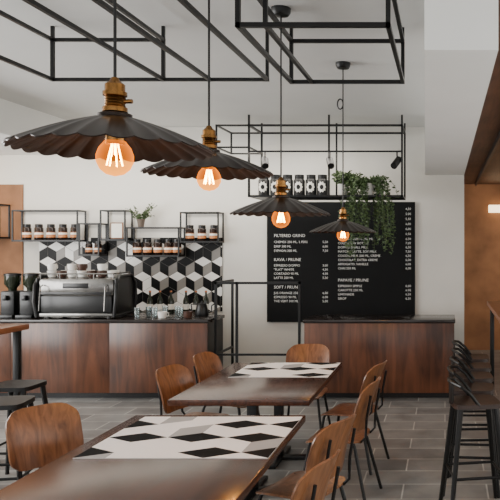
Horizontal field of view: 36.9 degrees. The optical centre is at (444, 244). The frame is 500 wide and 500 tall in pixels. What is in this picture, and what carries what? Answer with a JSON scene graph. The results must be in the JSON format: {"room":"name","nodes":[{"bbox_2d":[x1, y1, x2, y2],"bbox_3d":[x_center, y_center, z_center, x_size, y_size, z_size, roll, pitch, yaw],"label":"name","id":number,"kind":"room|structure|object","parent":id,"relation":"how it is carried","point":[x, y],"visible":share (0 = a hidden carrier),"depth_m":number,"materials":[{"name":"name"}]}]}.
{"room":"cafe","nodes":[
{"label":"cafe","id":0,"kind":"room"},
{"bbox_2d":[0,98,65,154],"bbox_3d":[-6.175,-1.410,4.000,2.650,0.380,11.000,0,0,0],"label":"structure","id":1,"kind":"structure","parent":0,"point":[15,118],"depth_m":8.05},
{"bbox_2d":[0,0,424,126],"bbox_3d":[-2.150,-1.650,5.350,10.700,0.100,13.700,0,0,0],"label":"ceiling","id":2,"kind":"structure","parent":0,"point":[163,104],"depth_m":6.21,"materials":[{"name":"white paint"}]},
{"bbox_2d":[2,0,215,166],"bbox_3d":[-1.113,-0.916,2.360,0.643,1.367,0.646,0,0,14],"label":"pendant lamp","id":3,"kind":"object","parent":2,"relation":"hanging from","point":[113,134],"visible":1,"depth_m":2.35,"materials":[{"name":"brown metal"}]},
{"bbox_2d":[102,77,132,112],"bbox_3d":[-1.103,-0.504,2.360,0.098,0.120,0.079,0,0,0],"label":"socket","id":4,"kind":"object","parent":3,"relation":"attached to","point":[114,93],"depth_m":2.33,"materials":[{"name":"gold metal"}]},
{"bbox_2d":[0,0,268,81],"bbox_3d":[-2.085,-1.399,3.660,1.594,0.402,2.944,0,0,0],"label":"frame","id":5,"kind":"object","parent":2,"relation":"hanging from","point":[160,41],"visible":0.91,"depth_m":4.74,"materials":[{"name":"black metal"}]},
{"bbox_2d":[140,0,273,184],"bbox_3d":[-1.113,-0.927,3.300,0.593,1.344,0.596,0,0,-14],"label":"pendant lamp","id":6,"kind":"object","parent":2,"relation":"hanging from","point":[224,166],"visible":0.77,"depth_m":3.29,"materials":[{"name":"brown metal"}]},
{"bbox_2d":[201,126,220,148],"bbox_3d":[-1.104,-0.506,3.300,0.090,0.110,0.073,0,0,0],"label":"socket","id":7,"kind":"object","parent":6,"relation":"attached to","point":[208,136],"depth_m":3.28,"materials":[{"name":"gold metal"}]},
{"bbox_2d":[230,5,330,222],"bbox_3d":[-1.108,-0.857,4.730,0.667,1.484,0.663,0,0,21],"label":"pendant lamp","id":8,"kind":"object","parent":2,"relation":"hanging from","point":[280,204],"visible":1,"depth_m":4.68,"materials":[{"name":"brown metal"}]},
{"bbox_2d":[275,177,289,194],"bbox_3d":[-1.099,-0.396,4.730,0.101,0.124,0.082,0,0,0],"label":"socket","id":9,"kind":"object","parent":8,"relation":"attached to","point":[280,185],"depth_m":4.70,"materials":[{"name":"gold metal"}]},
{"bbox_2d":[215,115,405,199],"bbox_3d":[-1.667,-1.095,8.900,2.302,1.009,0.624,0,0,0],"label":"frame","id":10,"kind":"object","parent":2,"relation":"hanging from","point":[403,128],"visible":0.94,"depth_m":8.59,"materials":[{"name":"black metal"}]},
{"bbox_2d":[258,177,269,194],"bbox_3d":[-2.286,-0.750,8.839,0.140,0.273,0.143,0,0,0],"label":"jar","id":11,"kind":"object","parent":10,"relation":"on","point":[263,184],"visible":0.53,"depth_m":8.78,"materials":[{"name":"black glass"}]},
{"bbox_2d":[261,152,268,168],"bbox_3d":[-2.205,-1.033,8.581,0.084,0.214,0.189,0,0,-17],"label":"spotlight","id":12,"kind":"object","parent":10,"relation":"attached to","point":[265,164],"visible":0.96,"depth_m":8.53,"materials":[{"name":"black plastic"}]},
{"bbox_2d":[270,174,279,194],"bbox_3d":[-2.137,-0.750,8.839,0.140,0.273,0.143,0,0,0],"label":"jar","id":13,"kind":"object","parent":10,"relation":"on","point":[275,177],"visible":0.56,"depth_m":8.78,"materials":[{"name":"black glass"}]},
{"bbox_2d":[283,174,292,194],"bbox_3d":[-1.988,-0.750,8.839,0.140,0.273,0.143,0,0,0],"label":"jar","id":14,"kind":"object","parent":10,"relation":"on","point":[288,178],"visible":0.66,"depth_m":8.79,"materials":[{"name":"black glass"}]},
{"bbox_2d":[294,174,304,194],"bbox_3d":[-1.839,-0.750,8.839,0.140,0.273,0.143,0,0,0],"label":"jar","id":15,"kind":"object","parent":10,"relation":"on","point":[299,182],"visible":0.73,"depth_m":8.78,"materials":[{"name":"black glass"}]},
{"bbox_2d":[306,174,316,194],"bbox_3d":[-1.690,-0.750,8.839,0.140,0.273,0.143,0,0,0],"label":"jar","id":16,"kind":"object","parent":10,"relation":"on","point":[311,182],"visible":0.8,"depth_m":8.78,"materials":[{"name":"black glass"}]},
{"bbox_2d":[317,174,327,194],"bbox_3d":[-1.547,-0.750,8.839,0.140,0.273,0.143,0,0,0],"label":"jar","id":17,"kind":"object","parent":10,"relation":"on","point":[322,182],"visible":0.81,"depth_m":8.78,"materials":[{"name":"black glass"}]},
{"bbox_2d":[326,152,333,168],"bbox_3d":[-1.407,-1.033,8.581,0.084,0.214,0.189,0,0,-17],"label":"spotlight","id":18,"kind":"object","parent":10,"relation":"attached to","point":[330,163],"visible":1,"depth_m":8.53,"materials":[{"name":"black plastic"}]},
{"bbox_2d":[331,170,363,194],"bbox_3d":[-1.235,-0.773,8.786,0.419,0.352,0.348,0,0,0],"label":"trailing plant","id":19,"kind":"object","parent":10,"relation":"on","point":[338,176],"visible":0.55,"depth_m":8.75,"materials":[{"name":"green plant"}]},
{"bbox_2d":[338,174,400,260],"bbox_3d":[-0.933,-0.339,8.673,0.648,1.084,0.607,0,0,44],"label":"trailing plant","id":20,"kind":"object","parent":10,"relation":"on","point":[366,185],"visible":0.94,"depth_m":8.63,"materials":[{"name":"green plant"}]},
{"bbox_2d":[390,152,400,168],"bbox_3d":[-0.598,-1.033,8.582,0.084,0.214,0.189,0,0,23],"label":"spotlight","id":21,"kind":"object","parent":10,"relation":"attached to","point":[397,160],"visible":1,"depth_m":8.54,"materials":[{"name":"black plastic"}]},
{"bbox_2d":[235,0,404,83],"bbox_3d":[-0.720,-1.393,4.485,0.846,0.412,1.356,0,0,0],"label":"frame","id":22,"kind":"object","parent":2,"relation":"hanging from","point":[241,27],"visible":1,"depth_m":4.40,"materials":[{"name":"black metal"}]},
{"bbox_2d":[309,61,375,237],"bbox_3d":[-0.896,-0.815,6.150,0.582,1.568,0.586,0,0,28],"label":"pendant lamp","id":23,"kind":"object","parent":2,"relation":"hanging from","point":[342,225],"visible":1,"depth_m":6.11,"materials":[{"name":"brown metal"}]},
{"bbox_2d":[339,207,348,218],"bbox_3d":[-0.888,-0.279,6.150,0.089,0.107,0.072,0,0,0],"label":"socket","id":24,"kind":"object","parent":23,"relation":"attached to","point":[342,212],"depth_m":6.13,"materials":[{"name":"gold metal"}]},
{"bbox_2d":[424,0,497,174],"bbox_3d":[-0.005,-1.275,6.455,0.530,0.650,6.090,0,0,0],"label":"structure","id":25,"kind":"structure","parent":2,"relation":"attached to","point":[461,36],"depth_m":3.85},
{"bbox_2d":[0,127,463,368],"bbox_3d":[-3.620,0.100,9.600,7.760,3.400,0.200,0,0,0],"label":"wall","id":26,"kind":"structure","parent":0,"point":[51,182],"depth_m":9.50,"materials":[{"name":"white paint"}]},
{"bbox_2d":[0,184,23,311],"bbox_3d":[-6.610,0.490,9.490,1.780,2.620,0.020,0,0,0],"label":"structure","id":27,"kind":"structure","parent":26,"relation":"attached to","point":[11,253],"depth_m":9.48,"materials":[{"name":"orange paint"}]},
{"bbox_2d":[0,204,9,238],"bbox_3d":[-6.023,-0.315,9.365,0.273,0.460,0.228,0,0,0],"label":"wall shelf","id":28,"kind":"object","parent":27,"relation":"attached to","point":[8,237],"visible":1,"depth_m":9.46,"materials":[{"name":"black metal"}]},
{"bbox_2d":[11,210,85,241],"bbox_3d":[-5.293,-0.255,9.365,0.876,0.420,0.228,0,0,0],"label":"wall shelf","id":29,"kind":"object","parent":26,"relation":"attached to","point":[12,211],"visible":0.98,"depth_m":9.25,"materials":[{"name":"black metal"}]},
{"bbox_2d":[22,224,31,239],"bbox_3d":[-5.589,-0.174,9.360,0.113,0.212,0.113,0,0,0],"label":"jar","id":30,"kind":"object","parent":29,"relation":"on","point":[26,230],"visible":1,"depth_m":9.32,"materials":[{"name":"brown glass"}]},
{"bbox_2d":[34,224,43,239],"bbox_3d":[-5.429,-0.174,9.360,0.113,0.212,0.113,0,0,0],"label":"jar","id":31,"kind":"object","parent":29,"relation":"on","point":[38,230],"visible":1,"depth_m":9.32,"materials":[{"name":"brown glass"}]},
{"bbox_2d":[46,224,55,239],"bbox_3d":[-5.268,-0.174,9.360,0.113,0.212,0.113,0,0,0],"label":"jar","id":32,"kind":"object","parent":29,"relation":"on","point":[50,230],"visible":1,"depth_m":9.32,"materials":[{"name":"brown glass"}]},
{"bbox_2d":[58,224,67,239],"bbox_3d":[-5.108,-0.174,9.360,0.113,0.212,0.113,0,0,0],"label":"jar","id":33,"kind":"object","parent":29,"relation":"on","point":[62,230],"visible":1,"depth_m":9.32,"materials":[{"name":"brown glass"}]},
{"bbox_2d":[70,224,75,239],"bbox_3d":[-4.947,-0.174,9.360,0.113,0.212,0.113,0,0,0],"label":"jar","id":34,"kind":"object","parent":29,"relation":"on","point":[73,226],"visible":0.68,"depth_m":9.31,"materials":[{"name":"brown glass"}]},
{"bbox_2d":[78,223,106,255],"bbox_3d":[-4.710,-0.074,9.365,0.273,0.433,0.228,0,0,0],"label":"wall shelf","id":35,"kind":"object","parent":26,"relation":"attached to","point":[79,224],"visible":0.95,"depth_m":9.27,"materials":[{"name":"black metal"}]},
{"bbox_2d":[85,241,92,253],"bbox_3d":[-4.760,0.034,9.360,0.093,0.172,0.093,0,0,0],"label":"jar","id":36,"kind":"object","parent":35,"relation":"on","point":[88,246],"visible":1,"depth_m":9.32,"materials":[{"name":"brown glass"}]},
{"bbox_2d":[94,241,101,253],"bbox_3d":[-4.640,0.034,9.360,0.093,0.172,0.093,0,0,0],"label":"jar","id":37,"kind":"object","parent":35,"relation":"on","point":[96,242],"visible":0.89,"depth_m":9.32,"materials":[{"name":"brown glass"}]},
{"bbox_2d":[100,210,132,240],"bbox_3d":[-4.395,-0.261,9.365,0.340,0.407,0.228,0,0,0],"label":"wall shelf","id":38,"kind":"object","parent":26,"relation":"attached to","point":[107,211],"visible":0.95,"depth_m":9.27,"materials":[{"name":"black metal"}]},
{"bbox_2d":[110,222,123,238],"bbox_3d":[-4.377,-0.191,9.338,0.170,0.220,0.016,0,0,0],"label":"picture frame","id":39,"kind":"object","parent":38,"relation":"on","point":[116,228],"visible":1,"depth_m":9.33,"materials":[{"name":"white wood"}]},
{"bbox_2d":[111,224,121,237],"bbox_3d":[-4.377,-0.191,9.332,0.140,0.190,0.004,0,0,0],"label":"print","id":40,"kind":"object","parent":39,"relation":"attached to","point":[116,229],"depth_m":9.33,"materials":[{"name":"paper"}]},
{"bbox_2d":[39,238,221,310],"bbox_3d":[-4.260,0.400,9.493,2.480,1.000,0.014,0,0,0],"label":"tile backsplash","id":41,"kind":"structure","parent":26,"relation":"attached to","point":[201,266],"depth_m":9.48,"materials":[{"name":"tile"}]},
{"bbox_2d":[126,227,184,256],"bbox_3d":[-3.866,-0.040,9.365,0.701,0.393,0.228,0,0,0],"label":"wall shelf","id":42,"kind":"object","parent":26,"relation":"attached to","point":[127,228],"visible":0.95,"depth_m":9.25,"materials":[{"name":"black metal"}]},
{"bbox_2d":[132,239,141,254],"bbox_3d":[-4.118,0.027,9.360,0.113,0.212,0.113,0,0,0],"label":"jar","id":43,"kind":"object","parent":42,"relation":"on","point":[136,249],"visible":1,"depth_m":9.31,"materials":[{"name":"brown glass"}]},
{"bbox_2d":[129,203,156,226],"bbox_3d":[-4.045,-0.402,9.327,0.406,0.325,0.221,0,0,-19],"label":"potted plant","id":44,"kind":"object","parent":42,"relation":"on","point":[140,217],"visible":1,"depth_m":9.31,"materials":[{"name":"green plant"}]},
{"bbox_2d":[143,239,151,254],"bbox_3d":[-3.978,0.027,9.360,0.113,0.212,0.113,0,0,0],"label":"jar","id":45,"kind":"object","parent":42,"relation":"on","point":[147,245],"visible":1,"depth_m":9.31,"materials":[{"name":"brown glass"}]},
{"bbox_2d":[153,239,162,254],"bbox_3d":[-3.838,0.027,9.360,0.113,0.212,0.113,0,0,0],"label":"jar","id":46,"kind":"object","parent":42,"relation":"on","point":[157,249],"visible":1,"depth_m":9.31,"materials":[{"name":"brown glass"}]},
{"bbox_2d":[164,239,172,254],"bbox_3d":[-3.697,0.027,9.360,0.113,0.212,0.113,0,0,0],"label":"jar","id":47,"kind":"object","parent":42,"relation":"on","point":[168,245],"visible":1,"depth_m":9.31,"materials":[{"name":"brown glass"}]},
{"bbox_2d":[172,239,181,254],"bbox_3d":[-3.583,0.027,9.360,0.113,0.212,0.113,0,0,0],"label":"jar","id":48,"kind":"object","parent":42,"relation":"on","point":[175,241],"visible":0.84,"depth_m":9.31,"materials":[{"name":"brown glass"}]},
{"bbox_2d":[180,212,223,242],"bbox_3d":[-3.249,-0.234,9.365,0.514,0.407,0.228,0,0,0],"label":"wall shelf","id":49,"kind":"object","parent":26,"relation":"attached to","point":[181,213],"visible":0.97,"depth_m":9.25,"materials":[{"name":"black metal"}]},
{"bbox_2d":[185,225,193,240],"bbox_3d":[-3.410,-0.160,9.360,0.113,0.212,0.113,0,0,0],"label":"jar","id":50,"kind":"object","parent":49,"relation":"on","point":[189,234],"visible":1,"depth_m":9.31,"materials":[{"name":"brown glass"}]},
{"bbox_2d":[198,225,205,240],"bbox_3d":[-3.249,-0.160,9.360,0.113,0.212,0.113,0,0,0],"label":"jar","id":51,"kind":"object","parent":49,"relation":"on","point":[201,228],"visible":1,"depth_m":9.31,"materials":[{"name":"brown glass"}]},
{"bbox_2d":[210,225,216,240],"bbox_3d":[-3.089,-0.160,9.360,0.113,0.212,0.113,0,0,0],"label":"jar","id":52,"kind":"object","parent":49,"relation":"on","point":[213,228],"visible":0.82,"depth_m":9.31,"materials":[{"name":"brown glass"}]},
{"bbox_2d":[267,202,414,321],"bbox_3d":[-1.405,0.230,9.474,2.000,1.622,0.042,0,0,0],"label":"menu board","id":53,"kind":"object","parent":26,"relation":"attached to","point":[378,282],"visible":0.94,"depth_m":9.46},
{"bbox_2d":[0,350,499,499],"bbox_3d":[-2.150,1.850,5.350,10.700,0.100,13.700,0,0,0],"label":"floor","id":54,"kind":"structure","parent":0,"point":[414,430],"depth_m":6.55,"materials":[{"name":"tile"}]},
{"bbox_2d":[0,324,28,409],"bbox_3d":[-4.440,1.248,5.960,1.520,1.105,0.480,0,0,0],"label":"table","id":55,"kind":"object","parent":54,"relation":"on","point":[17,329],"visible":0.56,"depth_m":6.10,"materials":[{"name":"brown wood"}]},
{"bbox_2d":[0,395,40,480],"bbox_3d":[-2.980,1.426,4.720,0.430,0.752,0.430,0,0,-10],"label":"bar stool","id":56,"kind":"object","parent":54,"relation":"on","point":[13,403],"visible":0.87,"depth_m":4.71,"materials":[{"name":"black metal"}]},
{"bbox_2d":[0,380,47,475],"bbox_3d":[-3.240,1.426,5.300,0.430,0.752,0.430,0,0,0],"label":"bar stool","id":57,"kind":"object","parent":54,"relation":"on","point":[10,386],"visible":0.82,"depth_m":5.35,"materials":[{"name":"black metal"}]},
{"bbox_2d":[5,403,83,479],"bbox_3d":[-2.206,1.377,3.999,0.536,0.853,0.452,0,0,36],"label":"dining chair","id":58,"kind":"object","parent":54,"relation":"on","point":[38,435],"visible":0.52,"depth_m":4.11,"materials":[{"name":"brown wood"}]},
{"bbox_2d":[0,315,224,397],"bbox_3d":[-4.476,1.335,8.440,3.447,0.930,0.620,0,0,0],"label":"counter","id":59,"kind":"object","parent":54,"relation":"on","point":[121,356],"depth_m":8.14,"materials":[{"name":"brown wood"}]},
{"bbox_2d":[0,273,22,317],"bbox_3d":[-5.220,0.603,8.430,0.200,0.535,0.300,0,0,0],"label":"coffee grinder","id":60,"kind":"object","parent":59,"relation":"on","point":[10,299],"visible":0.97,"depth_m":8.36,"materials":[{"name":"black plastic"}]},
{"bbox_2d":[15,273,39,317],"bbox_3d":[-4.992,0.603,8.430,0.200,0.535,0.300,0,0,0],"label":"coffee grinder","id":61,"kind":"object","parent":59,"relation":"on","point":[26,309],"visible":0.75,"depth_m":8.34,"materials":[{"name":"black plastic"}]},
{"bbox_2d":[32,272,136,318],"bbox_3d":[-4.344,0.601,8.447,1.003,0.538,0.630,0,0,0],"label":"espresso machine","id":62,"kind":"object","parent":59,"relation":"on","point":[108,297],"visible":0.94,"depth_m":8.24,"materials":[{"name":"silver metal"}]},
{"bbox_2d":[47,271,56,277],"bbox_3d":[-4.715,0.349,8.401,0.109,0.080,0.113,0,0,-43],"label":"coffee cup","id":63,"kind":"object","parent":62,"relation":"on","point":[49,275],"visible":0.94,"depth_m":8.36,"materials":[{"name":"white ceramic"}]},
{"bbox_2d":[47,264,57,270],"bbox_3d":[-4.715,0.268,8.401,0.109,0.080,0.113,0,0,-22],"label":"coffee cup","id":64,"kind":"object","parent":63,"relation":"on","point":[51,267],"visible":1,"depth_m":8.36,"materials":[{"name":"white ceramic"}]},
{"bbox_2d":[57,271,66,277],"bbox_3d":[-4.595,0.349,8.401,0.109,0.080,0.113,0,0,-43],"label":"coffee cup","id":65,"kind":"object","parent":62,"relation":"on","point":[61,275],"visible":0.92,"depth_m":8.36,"materials":[{"name":"brown ceramic"}]},
{"bbox_2d":[67,271,76,277],"bbox_3d":[-4.475,0.349,8.401,0.109,0.080,0.113,0,0,-43],"label":"coffee cup","id":66,"kind":"object","parent":62,"relation":"on","point":[69,275],"visible":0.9,"depth_m":8.36,"materials":[{"name":"white ceramic"}]},
{"bbox_2d":[67,264,76,270],"bbox_3d":[-4.474,0.268,8.401,0.109,0.080,0.113,0,0,-22],"label":"coffee cup","id":67,"kind":"object","parent":66,"relation":"on","point":[71,267],"visible":0.97,"depth_m":8.36,"materials":[{"name":"white ceramic"}]},
{"bbox_2d":[39,313,112,316],"bbox_3d":[-4.344,0.825,8.480,0.860,0.040,0.500,0,0,0],"label":"drip tray","id":68,"kind":"object","parent":62,"relation":"on","point":[40,314],"depth_m":8.23,"materials":[{"name":"silver metal"}]},
{"bbox_2d":[77,271,86,277],"bbox_3d":[-4.355,0.349,8.401,0.109,0.080,0.113,0,0,-43],"label":"coffee cup","id":69,"kind":"object","parent":62,"relation":"on","point":[79,275],"visible":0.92,"depth_m":8.36,"materials":[{"name":"white ceramic"}]},
{"bbox_2d":[77,264,87,270],"bbox_3d":[-4.354,0.268,8.401,0.109,0.080,0.113,0,0,-22],"label":"coffee cup","id":70,"kind":"object","parent":69,"relation":"on","point":[81,267],"visible":1,"depth_m":8.36,"materials":[{"name":"brown ceramic"}]},
{"bbox_2d":[87,271,96,277],"bbox_3d":[-4.235,0.349,8.401,0.109,0.080,0.113,0,0,-43],"label":"coffee cup","id":71,"kind":"object","parent":62,"relation":"on","point":[89,275],"visible":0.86,"depth_m":8.36,"materials":[{"name":"brown ceramic"}]},
{"bbox_2d":[97,271,106,277],"bbox_3d":[-4.115,0.349,8.401,0.109,0.080,0.113,0,0,-43],"label":"coffee cup","id":72,"kind":"object","parent":62,"relation":"on","point":[99,275],"visible":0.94,"depth_m":8.36,"materials":[{"name":"brown ceramic"}]},
{"bbox_2d":[97,264,107,270],"bbox_3d":[-4.114,0.268,8.401,0.109,0.080,0.113,0,0,-22],"label":"coffee cup","id":73,"kind":"object","parent":72,"relation":"on","point":[101,267],"visible":1,"depth_m":8.36,"materials":[{"name":"white ceramic"}]},
{"bbox_2d":[107,271,116,277],"bbox_3d":[-3.995,0.349,8.401,0.109,0.080,0.113,0,0,-43],"label":"coffee cup","id":74,"kind":"object","parent":62,"relation":"on","point":[109,275],"visible":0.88,"depth_m":8.36,"materials":[{"name":"white ceramic"}]},
{"bbox_2d":[0,312,213,314],"bbox_3d":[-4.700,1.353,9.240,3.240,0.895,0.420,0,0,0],"label":"countertop","id":75,"kind":"structure","parent":59,"relation":"on","point":[135,313],"depth_m":9.25,"materials":[{"name":"black plastic"}]},
{"bbox_2d":[147,291,152,313],"bbox_3d":[-3.877,0.752,9.200,0.075,0.305,0.074,0,0,0],"label":"bottle","id":76,"kind":"object","parent":75,"relation":"on","point":[149,300],"visible":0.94,"depth_m":9.17,"materials":[{"name":"green glass"}]},
{"bbox_2d":[157,291,162,309],"bbox_3d":[-3.746,0.752,9.200,0.075,0.305,0.074,0,0,0],"label":"bottle","id":77,"kind":"object","parent":75,"relation":"on","point":[159,300],"visible":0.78,"depth_m":9.18,"materials":[{"name":"green glass"}]},
{"bbox_2d":[168,291,173,313],"bbox_3d":[-3.601,0.752,9.200,0.075,0.305,0.074,0,0,0],"label":"bottle","id":78,"kind":"object","parent":75,"relation":"on","point":[170,300],"visible":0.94,"depth_m":9.17,"materials":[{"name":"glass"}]},
{"bbox_2d":[183,291,188,310],"bbox_3d":[-3.404,0.752,9.200,0.075,0.305,0.074,0,0,0],"label":"bottle","id":79,"kind":"object","parent":75,"relation":"on","point":[185,300],"visible":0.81,"depth_m":9.17,"materials":[{"name":"green glass"}]},
{"bbox_2d":[193,291,198,313],"bbox_3d":[-3.273,0.752,9.200,0.075,0.305,0.074,0,0,0],"label":"bottle","id":80,"kind":"object","parent":75,"relation":"on","point":[195,300],"visible":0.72,"depth_m":9.17,"materials":[{"name":"green glass"}]},
{"bbox_2d":[203,291,208,311],"bbox_3d":[-3.141,0.752,9.200,0.075,0.305,0.074,0,0,0],"label":"bottle","id":81,"kind":"object","parent":75,"relation":"on","point":[205,300],"visible":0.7,"depth_m":9.18,"materials":[{"name":"green glass"}]},
{"bbox_2d":[0,315,224,322],"bbox_3d":[-4.476,0.890,8.440,3.447,0.040,0.620,0,0,0],"label":"countertop","id":82,"kind":"structure","parent":59,"relation":"on","point":[125,318],"depth_m":8.17,"materials":[{"name":"black stone"}]},
{"bbox_2d":[152,309,161,315],"bbox_3d":[-3.551,0.830,8.631,0.109,0.080,0.113,0,0,13],"label":"coffee cup","id":83,"kind":"object","parent":59,"relation":"on","point":[154,311],"visible":0.67,"depth_m":8.59,"materials":[{"name":"white ceramic"}]},
{"bbox_2d":[157,311,168,318],"bbox_3d":[-3.352,0.830,8.301,0.109,0.080,0.113,0,0,13],"label":"coffee cup","id":84,"kind":"object","parent":59,"relation":"on","point":[161,314],"visible":1,"depth_m":8.27,"materials":[{"name":"white ceramic"}]},
{"bbox_2d":[183,311,194,317],"bbox_3d":[-3.062,0.830,8.341,0.109,0.080,0.113,0,0,13],"label":"coffee cup","id":85,"kind":"object","parent":59,"relation":"on","point":[187,314],"visible":1,"depth_m":8.31,"materials":[{"name":"brown ceramic"}]},
{"bbox_2d":[191,301,213,315],"bbox_3d":[-2.985,0.780,8.614,0.267,0.180,0.170,0,0,29],"label":"kettle","id":86,"kind":"object","parent":59,"relation":"on","point":[201,308],"visible":0.95,"depth_m":8.57,"materials":[{"name":"black metal"}]},
{"bbox_2d":[0,415,305,499],"bbox_3d":[-1.385,1.425,3.260,1.050,0.750,2.120,0,0,0],"label":"dining table","id":87,"kind":"object","parent":54,"relation":"on","point":[65,477],"visible":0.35,"depth_m":3.16,"materials":[{"name":"brown wood"}]},
{"bbox_2d":[73,417,301,458],"bbox_3d":[-1.350,1.048,3.855,0.960,0.003,0.830,0,0,0],"label":"table runner","id":88,"kind":"object","parent":87,"relation":"on","point":[148,437],"visible":1,"depth_m":3.77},
{"bbox_2d":[155,364,227,414],"bbox_3d":[-1.941,1.377,5.428,0.536,0.853,0.452,0,0,14],"label":"dining chair","id":89,"kind":"object","parent":54,"relation":"on","point":[171,380],"visible":0.41,"depth_m":5.50,"materials":[{"name":"brown wood"}]},
{"bbox_2d":[193,352,259,414],"bbox_3d":[-1.902,1.377,6.106,0.536,0.853,0.452,0,0,10],"label":"dining chair","id":90,"kind":"object","parent":54,"relation":"on","point":[207,364],"visible":0.41,"depth_m":6.16,"materials":[{"name":"brown wood"}]},
{"bbox_2d":[168,362,341,499],"bbox_3d":[-1.400,1.425,5.500,0.960,0.750,1.520,0,0,0],"label":"dining table","id":91,"kind":"object","parent":54,"relation":"on","point":[219,389],"visible":0.56,"depth_m":5.12,"materials":[{"name":"brown wood"}]},
{"bbox_2d":[229,363,339,376],"bbox_3d":[-1.325,1.048,5.890,0.790,0.003,0.680,0,0,0],"label":"mat","id":92,"kind":"object","parent":91,"relation":"on","point":[253,369],"visible":1,"depth_m":5.84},
{"bbox_2d":[214,279,300,363],"bbox_3d":[-2.222,1.118,8.625,1.019,1.362,0.678,0,0,0],"label":"frame","id":93,"kind":"object","parent":54,"relation":"on","point":[232,354],"visible":0.72,"depth_m":8.29,"materials":[{"name":"black metal"}]},
{"bbox_2d":[255,413,355,499],"bbox_3d":[-0.780,1.377,3.938,0.536,0.853,0.452,0,0,22],"label":"dining chair","id":94,"kind":"object","parent":54,"relation":"on","point":[335,436],"visible":0.73,"depth_m":3.85,"materials":[{"name":"brown wood"}]},
{"bbox_2d":[286,344,330,427],"bbox_3d":[-1.300,1.377,6.472,0.452,0.853,0.536,0,0,0],"label":"dining chair","id":95,"kind":"object","parent":54,"relation":"on","point":[299,352],"visible":0.23,"depth_m":6.67,"materials":[{"name":"brown wood"}]},
{"bbox_2d":[290,449,339,499],"bbox_3d":[-0.759,1.377,3.212,0.536,0.853,0.452,0,0,14],"label":"dining chair","id":96,"kind":"object","parent":54,"relation":"on","point":[313,485],"visible":1,"depth_m":3.07,"materials":[{"name":"brown wood"}]},
{"bbox_2d":[303,376,381,499],"bbox_3d":[-0.728,1.377,4.995,0.536,0.853,0.452,0,0,8],"label":"dining chair","id":97,"kind":"object","parent":54,"relation":"on","point":[362,409],"visible":0.74,"depth_m":4.85,"materials":[{"name":"brown wood"}]},
{"bbox_2d":[320,360,389,474],"bbox_3d":[-0.749,1.377,5.742,0.536,0.853,0.452,0,0,14],"label":"dining chair","id":98,"kind":"object","parent":54,"relation":"on","point":[343,409],"visible":0.63,"depth_m":5.66,"materials":[{"name":"brown wood"}]},
{"bbox_2d":[303,315,454,397],"bbox_3d":[-0.765,1.335,8.440,1.769,0.930,0.620,0,0,0],"label":"counter","id":99,"kind":"object","parent":54,"relation":"on","point":[416,349],"depth_m":8.14,"materials":[{"name":"brown wood"}]},
{"bbox_2d":[303,315,454,322],"bbox_3d":[-0.765,0.890,8.440,1.769,0.040,0.620,0,0,0],"label":"countertop","id":100,"kind":"structure","parent":99,"relation":"on","point":[314,318],"depth_m":8.17,"materials":[{"name":"black stone"}]},
{"bbox_2d":[439,377,499,499],"bbox_3d":[0.200,1.353,4.750,0.430,0.899,0.430,0,0,-10],"label":"bar stool","id":101,"kind":"object","parent":54,"relation":"on","point":[469,401],"visible":1,"depth_m":4.71,"materials":[{"name":"brown wood"}]},
{"bbox_2d":[452,340,488,412],"bbox_3d":[0.250,1.353,6.600,0.430,0.899,0.430,0,0,0],"label":"bar stool","id":102,"kind":"object","parent":54,"relation":"on","point":[474,357],"visible":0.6,"depth_m":6.48,"materials":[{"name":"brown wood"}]},
{"bbox_2d":[443,365,499,497],"bbox_3d":[0.200,1.353,5.200,0.430,0.899,0.430,0,0,5],"label":"bar stool","id":103,"kind":"object","parent":54,"relation":"on","point":[475,388],"visible":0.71,"depth_m":5.15,"materials":[{"name":"brown wood"}]},
{"bbox_2d":[451,347,491,425],"bbox_3d":[0.240,1.353,6.120,0.430,0.899,0.430,0,0,0],"label":"bar stool","id":104,"kind":"object","parent":54,"relation":"on","point":[473,366],"visible":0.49,"depth_m":6.06,"materials":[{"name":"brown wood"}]},
{"bbox_2d":[449,356,499,476],"bbox_3d":[0.220,1.353,5.650,0.430,0.899,0.430,0,0,-4],"label":"bar stool","id":105,"kind":"object","parent":54,"relation":"on","point":[476,376],"visible":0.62,"depth_m":5.52,"materials":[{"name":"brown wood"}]},
{"bbox_2d":[487,301,499,383],"bbox_3d":[0.860,1.248,6.700,0.680,1.105,4.000,0,0,0],"label":"table","id":106,"kind":"object","parent":54,"relation":"on","point":[494,306],"visible":0.72,"depth_m":8.59,"materials":[{"name":"brown wood"}]},
{"bbox_2d":[464,184,499,349],"bbox_3d":[1.350,0.100,12.100,3.300,3.400,0.200,0,0,0],"label":"wall","id":107,"kind":"structure","parent":0,"point":[481,227],"depth_m":12.00,"materials":[{"name":"brown paint"}]},
{"bbox_2d":[488,205,499,212],"bbox_3d":[0.891,-0.617,11.950,0.300,0.130,0.100,0,0,0],"label":"wall lamp","id":108,"kind":"object","parent":107,"relation":"attached to","point":[491,208],"visible":1,"depth_m":11.90,"materials":[{"name":"white metal"}]},
{"bbox_2d":[464,0,499,183],"bbox_3d":[1.630,-1.320,7.705,2.740,0.560,8.590,0,0,0],"label":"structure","id":109,"kind":"structure","parent":0,"point":[488,128],"depth_m":6.77,"materials":[{"name":"brown wood"}]},
{"bbox_2d":[475,132,499,185],"bbox_3d":[0.515,-1.015,8.100,0.030,0.050,7.200,0,0,0],"label":"track rail","id":110,"kind":"object","parent":109,"relation":"attached to","point":[497,141],"visible":1,"depth_m":8.01,"materials":[{"name":"black metal"}]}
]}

